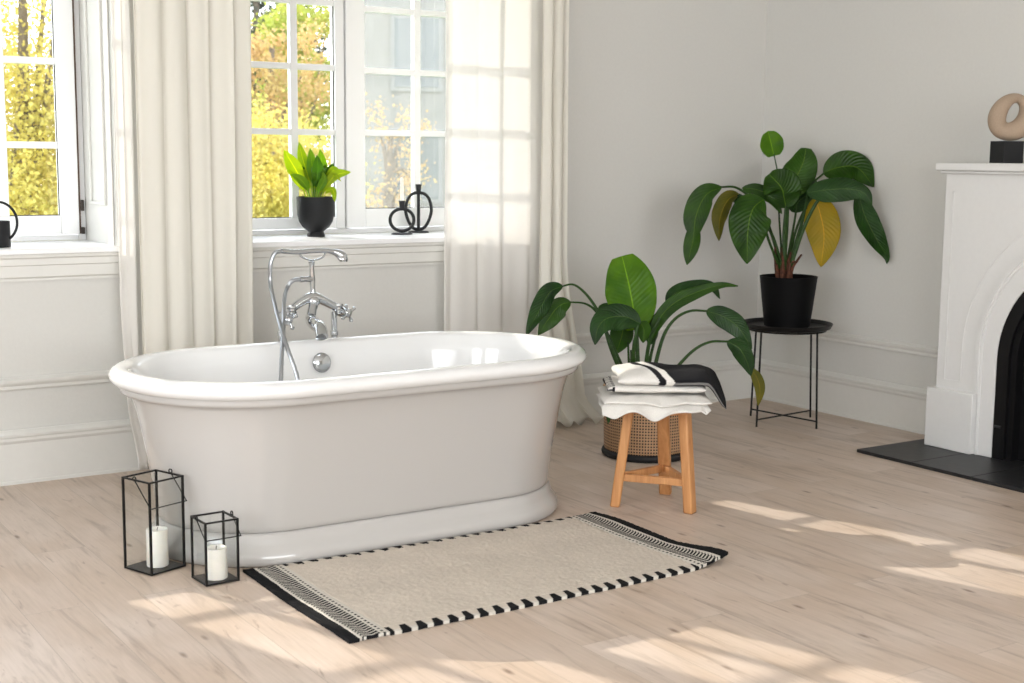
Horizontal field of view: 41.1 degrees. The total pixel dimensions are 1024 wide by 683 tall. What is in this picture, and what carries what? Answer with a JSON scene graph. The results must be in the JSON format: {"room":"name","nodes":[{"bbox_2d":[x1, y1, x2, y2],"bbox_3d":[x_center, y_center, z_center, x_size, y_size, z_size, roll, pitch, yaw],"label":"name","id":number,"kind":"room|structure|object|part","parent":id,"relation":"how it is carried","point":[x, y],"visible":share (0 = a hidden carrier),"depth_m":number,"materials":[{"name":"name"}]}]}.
{"room":"bathroom","nodes":[
{"label":"bathroom","id":0,"kind":"room"},
{"bbox_2d":[0,0,766,430],"bbox_3d":[-2.052,-0.930,5.985,8.000,3.000,0.550,-4,9,-33],"label":"wall","id":1,"kind":"structure","parent":0,"point":[666,97],"depth_m":7.34,"materials":[{"name":"paint"}]},
{"bbox_2d":[0,0,118,281],"bbox_3d":[-2.422,-1.185,5.673,1.445,1.858,0.585,-4,9,-33],"label":"window","id":2,"kind":"structure","parent":1,"relation":"in","point":[36,256],"depth_m":6.09,"materials":[{"name":"white paint"}]},
{"bbox_2d":[0,201,18,247],"bbox_3d":[-2.158,-0.496,5.766,0.127,0.195,0.103,-4,9,-33],"label":"candle holder","id":3,"kind":"object","parent":2,"relation":"on","point":[5,236],"visible":1,"depth_m":5.75,"materials":[{"name":"black metal"}]},
{"bbox_2d":[0,220,10,247],"bbox_3d":[-2.168,-0.453,5.765,0.103,0.110,0.103,-4,9,-33],"label":"cup","id":4,"kind":"object","parent":3,"relation":"on","point":[5,236],"depth_m":5.74,"materials":[{"name":"black ceramic"}]},
{"bbox_3d":[-2.257,-1.249,6.022,0.638,1.562,0.050,-4,9,-33],"label":"sash","id":5,"kind":"part","parent":2,"relation":"part of","materials":[{"name":"white paint"}]},
{"bbox_3d":[-2.558,-1.233,5.878,1.373,1.620,0.085,-4,9,-33],"label":"frame","id":6,"kind":"part","parent":2,"relation":"part of","materials":[{"name":"white paint"}]},
{"bbox_3d":[-2.407,-0.384,5.745,1.445,0.025,0.500,-4,9,-33],"label":"sill","id":7,"kind":"part","parent":2,"relation":"part of","materials":[{"name":"white paint"}]},
{"bbox_3d":[-1.841,-1.246,6.018,0.016,1.620,0.410,-4,9,-33],"label":"reveal panel","id":8,"kind":"part","parent":2,"relation":"part of","materials":[{"name":"paint"}]},
{"bbox_3d":[-2.283,-1.223,5.452,1.435,1.720,0.014,-4,9,-33],"label":"architrave","id":9,"kind":"part","parent":2,"relation":"part of","materials":[{"name":"paint"}]},
{"bbox_2d":[251,0,445,271],"bbox_3d":[-0.724,-1.318,6.768,1.505,1.858,0.585,-4,9,-33],"label":"window","id":10,"kind":"structure","parent":1,"relation":"in","point":[353,224],"depth_m":6.90,"materials":[{"name":"white paint"}]},
{"bbox_3d":[-1.127,-1.337,6.751,0.634,1.562,0.050,-4,9,-33],"label":"sash","id":11,"kind":"part","parent":10,"relation":"part of","materials":[{"name":"white paint"}]},
{"bbox_2d":[284,142,350,236],"bbox_3d":[-0.962,-0.748,6.721,0.310,0.460,0.227,-2,8,-16],"label":"potted plant","id":12,"kind":"object","parent":10,"relation":"on","point":[315,213],"visible":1,"depth_m":6.67,"materials":[{"name":"green plant"}]},
{"bbox_3d":[-0.964,-0.614,6.719,0.189,0.194,0.189,-4,9,-33],"label":"pot","id":13,"kind":"part","parent":12,"relation":"part of","materials":[{"name":"black ceramic"}]},
{"bbox_3d":[-0.708,-0.517,6.840,1.505,0.025,0.500,-4,9,-33],"label":"sill","id":14,"kind":"part","parent":10,"relation":"part of","materials":[{"name":"white paint"}]},
{"bbox_3d":[-0.561,-1.382,7.116,0.696,1.562,0.050,-4,9,-33],"label":"sash","id":15,"kind":"part","parent":10,"relation":"part of","materials":[{"name":"white paint"}]},
{"bbox_2d":[388,201,414,234],"bbox_3d":[-0.560,-0.631,6.963,0.108,0.170,0.109,7,10,38],"label":"candle holder","id":16,"kind":"object","parent":10,"relation":"on","point":[401,203],"visible":1,"depth_m":6.96,"materials":[{"name":"black metal"}]},
{"bbox_2d":[400,177,403,200],"bbox_3d":[-0.559,-0.775,6.944,0.019,0.140,0.019,-4,9,-33],"label":"taper candle","id":17,"kind":"object","parent":16,"relation":"on","point":[401,178],"visible":1,"depth_m":6.94,"materials":[{"name":"white wax"}]},
{"bbox_2d":[399,201,404,207],"bbox_3d":[-0.560,-0.697,6.954,0.034,0.038,0.034,-4,9,-33],"label":"cup","id":18,"kind":"object","parent":16,"relation":"on","point":[401,203],"depth_m":6.94,"materials":[{"name":"black metal"}]},
{"bbox_2d":[404,184,432,232],"bbox_3d":[-0.489,-0.696,7.146,0.109,0.250,0.116,6,10,36],"label":"candle holder","id":19,"kind":"object","parent":10,"relation":"on","point":[418,192],"visible":0.96,"depth_m":7.14,"materials":[{"name":"black metal"}]},
{"bbox_3d":[-0.489,-0.682,7.147,0.017,0.210,0.017,-4,9,-33],"label":"stem","id":20,"kind":"part","parent":19,"relation":"part of","materials":[{"name":"black metal"}]},
{"bbox_2d":[415,184,421,191],"bbox_3d":[-0.488,-0.801,7.131,0.034,0.038,0.034,-4,9,-33],"label":"cup","id":21,"kind":"object","parent":19,"relation":"on","point":[418,186],"depth_m":7.12,"materials":[{"name":"black metal"}]},
{"bbox_2d":[0,323,725,391],"bbox_3d":[-1.913,0.166,5.883,7.980,0.054,0.028,-4,9,-33],"label":"trim","id":22,"kind":"structure","parent":1,"relation":"attached to","point":[93,377],"depth_m":5.92,"materials":[{"name":"paint"}]},
{"bbox_2d":[0,360,753,485],"bbox_3d":[-1.913,0.476,5.922,7.980,0.232,0.036,-4,9,-33],"label":"baseboard","id":23,"kind":"structure","parent":1,"relation":"attached to","point":[39,454],"depth_m":5.95,"materials":[{"name":"paint"}]},
{"bbox_3d":[-1.275,-2.164,5.832,4.100,0.027,0.028,-4,9,-33],"label":"curtain rod","id":24,"kind":"object","parent":1,"relation":"attached to","visible":0},
{"bbox_2d":[111,0,148,469],"bbox_3d":[-1.621,-0.774,5.830,0.132,2.700,0.034,-4,9,-33],"label":"sheer curtain","id":25,"kind":"object","parent":24,"relation":"hanging from","point":[120,13],"visible":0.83,"depth_m":5.83,"materials":[{"name":"white fabric"}]},
{"bbox_2d":[133,0,253,354],"bbox_3d":[-1.361,-0.784,5.918,0.525,2.700,0.049,-5,9,-35],"label":"curtain","id":26,"kind":"object","parent":24,"relation":"hanging from","point":[193,57],"visible":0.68,"depth_m":5.92,"materials":[{"name":"white fabric"}]},
{"bbox_2d":[444,0,542,334],"bbox_3d":[-0.079,-0.895,6.825,0.591,2.700,0.044,-4,9,-33],"label":"sheer curtain","id":27,"kind":"object","parent":24,"relation":"hanging from","point":[494,48],"visible":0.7,"depth_m":6.82,"materials":[{"name":"white fabric"}]},
{"bbox_2d":[537,0,603,426],"bbox_3d":[0.310,-0.904,6.975,0.410,2.714,0.127,-4,9,-33],"label":"curtain","id":28,"kind":"object","parent":24,"relation":"hanging from","point":[574,406],"visible":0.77,"depth_m":6.95,"materials":[{"name":"white fabric"}]},
{"bbox_2d":[0,398,1023,682],"bbox_3d":[0.398,1.137,2.435,8.200,0.100,9.700,-4,9,-33],"label":"floor","id":29,"kind":"structure","parent":0,"point":[842,564],"depth_m":4.38,"materials":[{"name":"brown wood"}]},
{"bbox_2d":[121,468,186,575],"bbox_3d":[-1.209,0.605,4.630,0.156,0.330,0.155,6,10,37],"label":"lantern","id":30,"kind":"object","parent":29,"relation":"on","point":[141,567],"visible":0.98,"depth_m":4.62,"materials":[{"name":"black metal"}]},
{"bbox_3d":[-1.215,0.764,4.655,0.138,0.003,0.138,6,10,37],"label":"plate","id":31,"kind":"part","parent":30,"relation":"part of","materials":[{"name":"black metal"}]},
{"bbox_2d":[146,526,168,567],"bbox_3d":[-1.206,0.696,4.649,0.074,0.133,0.074,-4,9,-33],"label":"pillar candle","id":32,"kind":"object","parent":30,"relation":"in","point":[159,533],"visible":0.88,"depth_m":4.62,"materials":[{"name":"white wax"}]},
{"bbox_3d":[-1.180,0.501,4.595,0.085,0.091,0.155,6,10,37],"label":"handle","id":33,"kind":"part","parent":30,"relation":"part of","materials":[{"name":"black metal"}]},
{"bbox_2d":[190,510,240,586],"bbox_3d":[-0.977,0.677,4.513,0.131,0.224,0.136,-4,9,-33],"label":"lantern","id":34,"kind":"object","parent":29,"relation":"on","point":[202,578],"visible":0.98,"depth_m":4.50,"materials":[{"name":"black metal"}]},
{"bbox_3d":[-0.982,0.783,4.531,0.112,0.003,0.112,-5,10,-36],"label":"plate","id":35,"kind":"part","parent":34,"relation":"part of","materials":[{"name":"black metal"}]},
{"bbox_2d":[207,544,227,580],"bbox_3d":[-0.977,0.727,4.519,0.073,0.109,0.073,-4,9,-33],"label":"pillar candle","id":36,"kind":"object","parent":34,"relation":"on","point":[216,554],"visible":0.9,"depth_m":4.49,"materials":[{"name":"white wax"}]},
{"bbox_3d":[-0.961,0.610,4.480,0.129,0.061,0.071,-5,10,-36],"label":"handle","id":37,"kind":"part","parent":34,"relation":"part of","materials":[{"name":"black metal"}]},
{"bbox_2d":[108,331,586,567],"bbox_3d":[-0.576,0.368,5.240,1.884,0.653,0.998,-4,9,-33],"label":"bathtub","id":38,"kind":"object","parent":29,"relation":"on","point":[380,441],"visible":0.96,"depth_m":4.87,"materials":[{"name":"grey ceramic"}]},
{"bbox_2d":[268,248,355,380],"bbox_3d":[-0.870,0.141,5.523,0.274,1.022,0.603,3,8,17],"label":"mixer tap","id":39,"kind":"object","parent":38,"relation":"attached to","point":[313,299],"visible":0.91,"depth_m":5.58,"materials":[{"name":"silver metal"}]},
{"bbox_3d":[-0.914,-0.088,5.574,0.082,0.081,0.060,-1,8,-13],"label":"cross handle","id":40,"kind":"part","parent":39,"relation":"part of","materials":[{"name":"silver metal"}]},
{"bbox_3d":[-0.799,-0.081,5.551,0.062,0.137,0.226,-3,8,-21],"label":"spout","id":41,"kind":"part","parent":39,"relation":"part of","materials":[{"name":"silver metal"}]},
{"bbox_3d":[-0.697,-0.119,5.712,0.060,0.081,0.082,6,10,36],"label":"cross handle","id":42,"kind":"part","parent":39,"relation":"part of","materials":[{"name":"silver metal"}]},
{"bbox_2d":[108,331,586,400],"bbox_3d":[-0.575,0.295,5.230,1.884,0.505,0.998,-4,9,-33],"label":"basin","id":43,"kind":"object","parent":38,"relation":"in","point":[427,365],"depth_m":5.21,"materials":[{"name":"white ceramic"}]},
{"bbox_2d":[243,512,727,643],"bbox_3d":[-0.074,0.758,4.676,1.481,0.048,0.807,-4,9,-33],"label":"rug","id":44,"kind":"object","parent":29,"relation":"on","point":[357,597],"visible":1,"depth_m":4.59,"materials":[{"name":"beige fabric"}]},
{"bbox_2d":[601,383,680,462],"bbox_3d":[0.638,0.370,6.489,0.424,0.336,0.424,-4,9,-33],"label":"basket","id":45,"kind":"object","parent":29,"relation":"on","point":[643,444],"depth_m":6.32,"materials":[{"name":"wicker"}]},
{"bbox_2d":[526,254,764,462],"bbox_3d":[0.603,0.071,6.429,1.078,0.944,0.451,-2,8,-15],"label":"potted plant","id":46,"kind":"object","parent":29,"relation":"on","point":[630,287],"visible":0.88,"depth_m":6.43,"materials":[{"name":"green plant"}]},
{"bbox_3d":[0.397,-0.015,6.404,0.359,0.508,0.048,2,8,14],"label":"stem","id":47,"kind":"part","parent":46,"relation":"part of","materials":[{"name":"green plant"}]},
{"bbox_3d":[0.427,0.026,6.460,0.325,0.426,0.038,3,8,15],"label":"stem","id":48,"kind":"part","parent":46,"relation":"part of","materials":[{"name":"green plant"}]},
{"bbox_3d":[0.556,0.122,6.511,0.016,0.237,0.056,-2,8,-18],"label":"stem","id":49,"kind":"part","parent":46,"relation":"part of","materials":[{"name":"green plant"}]},
{"bbox_3d":[0.574,0.079,6.330,0.050,0.319,0.036,-4,9,-33],"label":"stem","id":50,"kind":"part","parent":46,"relation":"part of","materials":[{"name":"green plant"}]},
{"bbox_3d":[0.597,0.074,6.472,0.025,0.329,0.096,-2,8,-15],"label":"stem","id":51,"kind":"part","parent":46,"relation":"part of","materials":[{"name":"green plant"}]},
{"bbox_3d":[0.659,0.105,6.513,0.019,0.272,0.081,7,10,41],"label":"stem","id":52,"kind":"part","parent":46,"relation":"part of","materials":[{"name":"green plant"}]},
{"bbox_3d":[0.654,0.063,6.447,0.085,0.355,0.050,-4,9,-33],"label":"stem","id":53,"kind":"part","parent":46,"relation":"part of","materials":[{"name":"green plant"}]},
{"bbox_3d":[0.781,0.043,6.469,0.287,0.392,0.041,-1,8,-12],"label":"stem","id":54,"kind":"part","parent":46,"relation":"part of","materials":[{"name":"green plant"}]},
{"bbox_3d":[0.839,0.118,6.405,0.341,0.250,0.019,0,8,-5],"label":"stem","id":55,"kind":"part","parent":46,"relation":"part of","materials":[{"name":"green plant"}]},
{"bbox_2d":[610,413,695,513],"bbox_3d":[0.596,0.454,5.511,0.362,0.432,0.344,-4,9,-33],"label":"stool","id":56,"kind":"object","parent":29,"relation":"on","point":[668,477],"visible":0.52,"depth_m":5.48,"materials":[{"name":"brown wood"}]},
{"bbox_3d":[0.444,0.466,5.509,0.088,0.407,0.050,2,8,8],"label":"leg","id":57,"kind":"part","parent":56,"relation":"part of","materials":[{"name":"brown wood"}]},
{"bbox_2d":[596,386,712,421],"bbox_3d":[0.558,0.240,5.435,0.435,0.097,0.354,1,8,0],"label":"folded towel","id":58,"kind":"object","parent":56,"relation":"on","point":[654,407],"visible":0.73,"depth_m":5.29,"materials":[{"name":"fabric"}]},
{"bbox_2d":[603,376,706,392],"bbox_3d":[0.563,0.169,5.440,0.391,0.037,0.291,0,8,-1],"label":"folded towel","id":59,"kind":"object","parent":58,"relation":"on","point":[611,382],"visible":0.51,"depth_m":5.31,"materials":[{"name":"fabric"}]},
{"bbox_2d":[612,361,725,408],"bbox_3d":[0.622,0.170,5.435,0.441,0.151,0.284,1,8,0],"label":"folded towel","id":60,"kind":"object","parent":59,"relation":"on","point":[633,373],"visible":1,"depth_m":5.33,"materials":[{"name":"fabric"}]},
{"bbox_3d":[0.584,0.256,5.461,0.314,0.027,0.314,-4,9,-33],"label":"seat","id":61,"kind":"part","parent":56,"relation":"part of","materials":[{"name":"brown wood"}]},
{"bbox_3d":[0.630,0.446,5.658,0.050,0.409,0.157,3,8,15],"label":"leg","id":62,"kind":"part","parent":56,"relation":"part of","materials":[{"name":"brown wood"}]},
{"bbox_3d":[0.695,0.480,5.422,0.073,0.406,0.050,5,9,31],"label":"leg","id":63,"kind":"part","parent":56,"relation":"part of","materials":[{"name":"brown wood"}]},
{"bbox_2d":[745,317,832,428],"bbox_3d":[1.458,0.166,7.300,0.480,0.539,0.480,-4,9,-33],"label":"side table","id":64,"kind":"object","parent":29,"relation":"on","point":[816,327],"visible":0.61,"depth_m":7.17,"materials":[{"name":"black metal"}]},
{"bbox_3d":[1.319,0.158,7.464,0.011,0.508,0.031,-6,10,-40],"label":"leg","id":65,"kind":"part","parent":64,"relation":"part of","materials":[{"name":"black metal"}]},
{"bbox_3d":[1.294,0.197,7.168,0.024,0.508,0.011,-6,10,-39],"label":"leg","id":66,"kind":"part","parent":64,"relation":"part of","materials":[{"name":"black metal"}]},
{"bbox_2d":[683,131,889,327],"bbox_3d":[1.425,-0.590,7.201,1.087,1.028,0.353,0,8,-1],"label":"potted plant","id":67,"kind":"object","parent":64,"relation":"on","point":[788,297],"visible":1,"depth_m":7.15,"materials":[{"name":"green plant"}]},
{"bbox_3d":[1.256,-0.597,7.149,0.337,0.434,0.151,-4,9,-33],"label":"stem","id":68,"kind":"part","parent":67,"relation":"part of","materials":[{"name":"green plant"}]},
{"bbox_3d":[1.343,-0.585,7.210,0.198,0.393,0.041,5,9,32],"label":"stem","id":69,"kind":"part","parent":67,"relation":"part of","materials":[{"name":"green plant"}]},
{"bbox_3d":[1.359,-0.559,7.147,0.134,0.362,0.028,-3,8,-22],"label":"stem","id":70,"kind":"part","parent":67,"relation":"part of","materials":[{"name":"green plant"}]},
{"bbox_3d":[1.418,-0.686,7.245,0.022,0.609,0.131,-2,8,-21],"label":"stem","id":71,"kind":"part","parent":67,"relation":"part of","materials":[{"name":"green plant"}]},
{"bbox_3d":[1.436,-0.543,7.188,0.032,0.337,0.021,3,8,21],"label":"stem","id":72,"kind":"part","parent":67,"relation":"part of","materials":[{"name":"green plant"}]},
{"bbox_3d":[1.453,-0.580,7.241,0.022,0.380,0.102,3,8,19],"label":"stem","id":73,"kind":"part","parent":67,"relation":"part of","materials":[{"name":"green plant"}]},
{"bbox_3d":[1.461,-0.214,7.249,0.304,0.270,0.304,-4,9,-33],"label":"pot","id":74,"kind":"part","parent":67,"relation":"part of","materials":[{"name":"black ceramic"}]},
{"bbox_3d":[1.485,-0.557,7.262,0.015,0.334,0.128,6,10,36],"label":"stem","id":75,"kind":"part","parent":67,"relation":"part of","materials":[{"name":"green plant"}]},
{"bbox_3d":[1.529,-0.582,7.277,0.189,0.380,0.039,-4,9,-33],"label":"stem","id":76,"kind":"part","parent":67,"relation":"part of","materials":[{"name":"green plant"}]},
{"bbox_3d":[1.572,-0.600,7.162,0.234,0.441,0.026,2,8,9],"label":"stem","id":77,"kind":"part","parent":67,"relation":"part of","materials":[{"name":"green plant"}]},
{"bbox_3d":[1.558,-0.643,7.251,0.242,0.506,0.030,-4,9,-33],"label":"stem","id":78,"kind":"part","parent":67,"relation":"part of","materials":[{"name":"green plant"}]},
{"bbox_2d":[745,317,832,332],"bbox_3d":[1.460,-0.087,7.266,0.480,0.030,0.480,-4,9,-33],"label":"tray","id":79,"kind":"object","parent":64,"relation":"on","point":[754,324],"depth_m":7.12,"materials":[{"name":"black metal"}]},
{"bbox_3d":[1.625,0.164,7.438,0.033,0.508,0.011,-6,10,-39],"label":"leg","id":80,"kind":"part","parent":64,"relation":"part of","materials":[{"name":"black metal"}]},
{"bbox_3d":[1.591,0.204,7.135,0.011,0.508,0.030,-6,10,-38],"label":"leg","id":81,"kind":"part","parent":64,"relation":"part of","materials":[{"name":"black metal"}]},
{"bbox_2d":[857,439,1023,492],"bbox_3d":[2.465,0.624,5.928,0.612,0.016,2.007,-4,9,-33],"label":"hearth","id":82,"kind":"object","parent":29,"relation":"on","point":[1006,474],"visible":0.69,"depth_m":6.32,"materials":[{"name":"tile"}]},
{"bbox_2d":[924,163,1023,460],"bbox_3d":[2.605,-0.082,5.976,0.305,1.372,1.722,-4,9,-33],"label":"fireplace","id":83,"kind":"object","parent":82,"relation":"on","point":[975,405],"visible":1,"depth_m":6.41,"materials":[{"name":"paint"}]},
{"bbox_2d":[936,163,1023,174],"bbox_3d":[2.611,-0.736,5.887,0.305,0.050,1.710,-4,9,-33],"label":"mantel shelf","id":84,"kind":"object","parent":83,"relation":"attached to","point":[949,168],"depth_m":6.31,"materials":[{"name":"paint"}]},
{"bbox_3d":[2.524,-0.174,5.910,0.006,0.912,1.576,-4,9,-33],"label":"panel moulding","id":85,"kind":"part","parent":83,"relation":"part of","materials":[{"name":"paint"}]},
{"bbox_3d":[2.527,-0.145,5.916,0.013,0.841,1.386,-4,9,-33],"label":"arch moulding","id":86,"kind":"part","parent":83,"relation":"part of","materials":[{"name":"paint"}]},
{"bbox_3d":[2.522,-0.077,5.923,0.022,0.798,1.206,-4,9,-33],"label":"arch moulding","id":87,"kind":"part","parent":83,"relation":"part of","materials":[{"name":"paint"}]},
{"bbox_3d":[2.524,0.076,5.945,0.015,1.066,1.166,-4,9,-33],"label":"arch moulding","id":88,"kind":"part","parent":83,"relation":"part of","materials":[{"name":"paint"}]},
{"bbox_2d":[988,93,1023,162],"bbox_3d":[2.280,-0.974,6.246,0.211,0.316,0.124,0,8,-6],"label":"sculpture","id":89,"kind":"object","parent":83,"relation":"on","point":[1009,150],"visible":0.99,"depth_m":6.21,"materials":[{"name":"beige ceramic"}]},
{"bbox_2d":[756,0,1023,388],"bbox_3d":[3.795,-0.667,4.437,0.100,3.000,9.550,-4,9,-33],"label":"wall","id":90,"kind":"structure","parent":0,"point":[910,87],"depth_m":7.17,"materials":[{"name":"paint"}]},
{"bbox_2d":[754,358,926,434],"bbox_3d":[3.875,0.741,4.358,0.036,0.232,9.000,-4,9,-33],"label":"baseboard","id":91,"kind":"structure","parent":90,"relation":"attached to","point":[893,405],"depth_m":7.46,"materials":[{"name":"paint"}]},
{"bbox_2d":[776,331,937,357],"bbox_3d":[3.881,0.430,4.318,0.028,0.054,9.000,-4,9,-33],"label":"trim","id":92,"kind":"structure","parent":90,"relation":"attached to","point":[909,348],"depth_m":7.26,"materials":[{"name":"paint"}]},
{"label":"outside","id":93,"kind":"structure","parent":0,"visible":0},
{"bbox_3d":[-14.907,-4.621,51.371,140.000,0.300,89.200,-4,9,-33],"label":"lawn","id":94,"kind":"structure","parent":93,"visible":0},
{"bbox_2d":[1,0,57,241],"bbox_3d":[-5.803,-3.056,16.007,5.073,6.316,5.517,0,8,-1],"label":"tree","id":95,"kind":"object","parent":94,"relation":"on","point":[32,172],"visible":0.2,"depth_m":15.38,"materials":[{"name":"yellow plant"}]},
{"bbox_2d":[251,12,330,180],"bbox_3d":[-4.559,-3.803,26.466,2.606,5.012,2.386,0,8,-1],"label":"tree","id":96,"kind":"object","parent":94,"relation":"on","point":[270,90],"visible":0.48,"depth_m":26.09,"materials":[{"name":"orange plant"}]},
{"bbox_2d":[251,2,330,195],"bbox_3d":[-4.708,-4.717,29.339,2.634,6.051,2.479,7,10,40],"label":"tree","id":97,"kind":"object","parent":94,"relation":"on","point":[270,23],"visible":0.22,"depth_m":28.76,"materials":[{"name":"green plant"}]},
{"bbox_2d":[251,1,330,145],"bbox_3d":[-7.549,-8.046,40.868,5.667,9.505,5.612,4,9,26],"label":"tree","id":98,"kind":"object","parent":94,"relation":"on","point":[257,6],"visible":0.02,"depth_m":40.45,"materials":[{"name":"green plant"}]},
{"bbox_2d":[251,75,387,235],"bbox_3d":[-4.142,-2.668,23.180,3.775,3.651,3.587,4,9,25],"label":"tree","id":99,"kind":"object","parent":94,"relation":"on","point":[270,185],"visible":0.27,"depth_m":22.57,"materials":[{"name":"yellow plant"}]},
{"bbox_2d":[365,92,436,207],"bbox_3d":[-2.178,-2.911,25.672,1.801,3.498,1.670,7,10,41],"label":"tree","id":100,"kind":"object","parent":94,"relation":"on","point":[389,186],"visible":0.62,"depth_m":25.57,"materials":[{"name":"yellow plant"}]},
{"bbox_2d":[364,0,445,232],"bbox_3d":[1.794,-8.050,36.904,12.500,10.720,5.700,0,8,-5],"label":"house","id":101,"kind":"structure","parent":94,"relation":"on","point":[387,36],"depth_m":34.42,"materials":[{"name":"paint"}]},
{"bbox_3d":[-2.418,-4.468,34.685,1.100,1.700,0.030,0,8,-5],"label":"pane","id":102,"kind":"part","parent":101,"relation":"part of","materials":[{"name":"grey"}]},
{"bbox_3d":[-2.393,-7.242,34.309,1.100,1.700,0.030,0,8,-5],"label":"pane","id":103,"kind":"part","parent":101,"relation":"part of","materials":[{"name":"grey"}]}
]}

